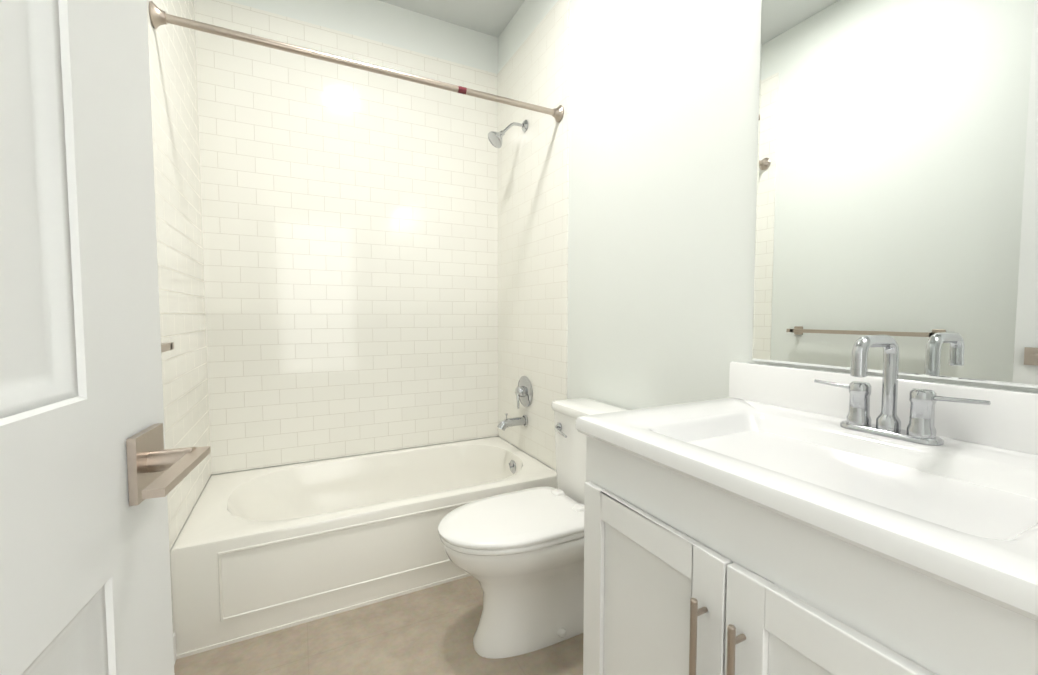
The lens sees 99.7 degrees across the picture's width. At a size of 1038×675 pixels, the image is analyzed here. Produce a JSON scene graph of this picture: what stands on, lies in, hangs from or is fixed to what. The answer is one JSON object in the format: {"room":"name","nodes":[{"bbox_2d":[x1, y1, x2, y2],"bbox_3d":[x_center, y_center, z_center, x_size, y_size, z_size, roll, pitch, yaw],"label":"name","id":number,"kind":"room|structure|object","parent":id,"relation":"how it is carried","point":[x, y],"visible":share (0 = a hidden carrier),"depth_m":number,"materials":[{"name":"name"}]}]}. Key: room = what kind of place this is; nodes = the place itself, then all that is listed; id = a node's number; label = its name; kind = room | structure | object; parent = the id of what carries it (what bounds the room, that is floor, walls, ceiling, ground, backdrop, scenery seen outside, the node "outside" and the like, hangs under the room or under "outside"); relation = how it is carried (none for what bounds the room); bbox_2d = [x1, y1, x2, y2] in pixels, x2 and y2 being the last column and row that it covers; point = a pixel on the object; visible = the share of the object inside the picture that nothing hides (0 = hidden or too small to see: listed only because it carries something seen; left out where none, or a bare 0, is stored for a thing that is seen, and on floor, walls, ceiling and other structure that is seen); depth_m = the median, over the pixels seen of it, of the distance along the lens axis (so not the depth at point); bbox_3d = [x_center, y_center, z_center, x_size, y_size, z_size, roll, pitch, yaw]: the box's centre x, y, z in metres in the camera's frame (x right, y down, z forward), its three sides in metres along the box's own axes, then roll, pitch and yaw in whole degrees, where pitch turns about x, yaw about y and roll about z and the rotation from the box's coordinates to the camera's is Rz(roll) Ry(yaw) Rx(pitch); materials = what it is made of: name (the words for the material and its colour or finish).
{"room":"bathroom","nodes":[
{"label":"bathroom","id":0,"kind":"room"},
{"bbox_2d":[171,478,209,548],"bbox_3d":[-0.675,-0.293,0.315,0.120,2.820,4.069,-1,3,-27],"label":"wall","id":1,"kind":"structure","parent":0,"point":[189,515],"depth_m":1.69,"materials":[{"name":"paint"}]},
{"bbox_2d":[161,342,173,352],"bbox_3d":[-0.879,0.040,0.950,0.071,0.048,0.685,-1,3,-27],"label":"towel bar","id":2,"kind":"object","parent":1,"relation":"attached to","point":[165,347],"visible":0.15,"depth_m":1.21,"materials":[{"name":"silver metal"}]},
{"bbox_2d":[170,550,173,632],"bbox_3d":[-1.131,0.829,1.417,0.008,0.276,0.027,-1,3,-27],"label":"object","id":3,"kind":"structure","parent":1,"relation":"attached to","point":[171,592],"depth_m":1.43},
{"bbox_2d":[173,632,176,664],"bbox_3d":[-0.713,1.056,0.605,0.013,0.095,1.872,-1,3,-27],"label":"baseboard","id":4,"kind":"structure","parent":1,"relation":"attached to","point":[174,644],"depth_m":1.42,"materials":[{"name":"paint"}]},
{"bbox_2d":[147,0,210,551],"bbox_3d":[-1.301,-0.439,1.690,0.008,2.228,0.782,-1,3,-27],"label":"wall tile","id":5,"kind":"structure","parent":1,"relation":"attached to","point":[175,130],"depth_m":1.63,"materials":[{"name":"white tile"}]},
{"bbox_2d":[149,1,563,121],"bbox_3d":[-0.479,-1.029,1.711,1.501,0.074,0.074,-1,3,-27],"label":"shower curtain rod","id":6,"kind":"object","parent":5,"relation":"attached to","point":[158,16],"visible":1,"depth_m":1.60,"materials":[{"name":"silver metal"}]},
{"bbox_2d":[210,0,498,476],"bbox_3d":[-0.834,-0.400,2.444,1.520,2.820,0.120,-1,3,-27],"label":"wall","id":7,"kind":"structure","parent":0,"point":[387,23],"depth_m":2.39,"materials":[{"name":"paint"}]},
{"bbox_2d":[194,0,497,473],"bbox_3d":[-0.805,-0.473,2.383,1.520,2.228,0.008,-1,3,-27],"label":"wall tile","id":8,"kind":"structure","parent":7,"relation":"attached to","point":[350,231],"depth_m":2.31,"materials":[{"name":"white tile"}]},
{"bbox_2d":[174,576,582,674],"bbox_3d":[0.084,1.149,0.704,1.760,0.100,4.189,-1,3,-27],"label":"floor","id":9,"kind":"structure","parent":0,"point":[430,630],"depth_m":1.49,"materials":[{"name":"beige tile"}]},
{"bbox_2d":[171,436,556,658],"bbox_3d":[-0.634,0.843,2.110,1.514,0.370,0.761,-1,3,-27],"label":"bathtub","id":10,"kind":"object","parent":9,"relation":"on","point":[257,552],"visible":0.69,"depth_m":1.73,"materials":[{"name":"ceramic"}]},
{"bbox_2d":[438,398,626,658],"bbox_3d":[0.065,0.665,1.573,0.719,0.780,0.434,-1,3,-27],"label":"toilet","id":11,"kind":"object","parent":9,"relation":"on","point":[518,555],"visible":0.71,"depth_m":1.48,"materials":[{"name":"ceramic"}]},
{"bbox_2d":[576,361,1037,674],"bbox_3d":[0.583,0.597,0.733,0.576,1.003,0.964,-1,3,-27],"label":"bathroom vanity","id":12,"kind":"object","parent":9,"relation":"on","point":[763,519],"visible":1,"depth_m":0.70,"materials":[{"name":"paint"}]},
{"bbox_2d":[814,335,990,445],"bbox_3d":[0.680,0.093,0.833,0.154,0.197,0.278,-1,3,-27],"label":"faucet","id":13,"kind":"object","parent":12,"relation":"on","point":[920,429],"visible":1,"depth_m":0.84,"materials":[{"name":"silver metal"}]},
{"bbox_2d":[379,0,524,37],"bbox_3d":[0.084,-1.767,0.557,1.760,0.100,4.189,-1,3,-27],"label":"ceiling","id":14,"kind":"structure","parent":0,"point":[492,17],"depth_m":2.43,"materials":[{"name":"paint"}]},
{"bbox_2d":[498,0,1037,470],"bbox_3d":[0.789,-0.330,1.053,0.120,2.820,4.069,-1,3,-27],"label":"wall","id":15,"kind":"structure","parent":0,"point":[664,106],"depth_m":1.51,"materials":[{"name":"paint"}]},
{"bbox_2d":[497,0,569,469],"bbox_3d":[0.048,-0.473,2.372,0.008,2.228,0.782,-1,3,-27],"label":"wall tile","id":16,"kind":"structure","parent":15,"relation":"attached to","point":[533,180],"depth_m":2.29,"materials":[{"name":"white tile"}]},
{"bbox_2d":[488,120,527,147],"bbox_3d":[-0.060,-1.080,2.307,0.214,0.170,0.092,-1,3,-27],"label":"shower head","id":17,"kind":"object","parent":16,"relation":"attached to","point":[495,138],"visible":1,"depth_m":2.29},
{"bbox_2d":[497,413,527,430],"bbox_3d":[-0.040,0.459,2.395,0.169,0.093,0.064,-1,3,-27],"label":"tub spout","id":18,"kind":"object","parent":16,"relation":"attached to","point":[504,424],"visible":1,"depth_m":2.38,"materials":[{"name":"silver metal"}]},
{"bbox_2d":[515,376,532,408],"bbox_3d":[0.007,0.299,2.411,0.064,0.172,0.172,-1,3,-27],"label":"shower valve","id":19,"kind":"object","parent":16,"relation":"attached to","point":[523,392],"visible":1,"depth_m":2.39,"materials":[{"name":"silver metal"}]},
{"bbox_2d":[752,0,1037,387],"bbox_3d":[0.848,-0.487,0.786,0.006,1.141,0.893,-1,3,-27],"label":"mirror","id":20,"kind":"object","parent":15,"relation":"attached to","point":[897,181],"visible":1,"depth_m":0.90,"materials":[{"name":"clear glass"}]},
{"bbox_3d":[0.242,-1.505,-0.174,0.800,0.350,0.120,-1,3,-27],"label":"wall","id":21,"kind":"structure","parent":0,"visible":0},
{"bbox_2d":[0,0,210,674],"bbox_3d":[-0.259,-0.100,0.133,0.164,2.428,0.763,-1,3,-27],"label":"door","id":22,"kind":"structure","parent":21,"relation":"in","point":[94,472],"depth_m":0.35,"materials":[{"name":"paint"}]}
]}

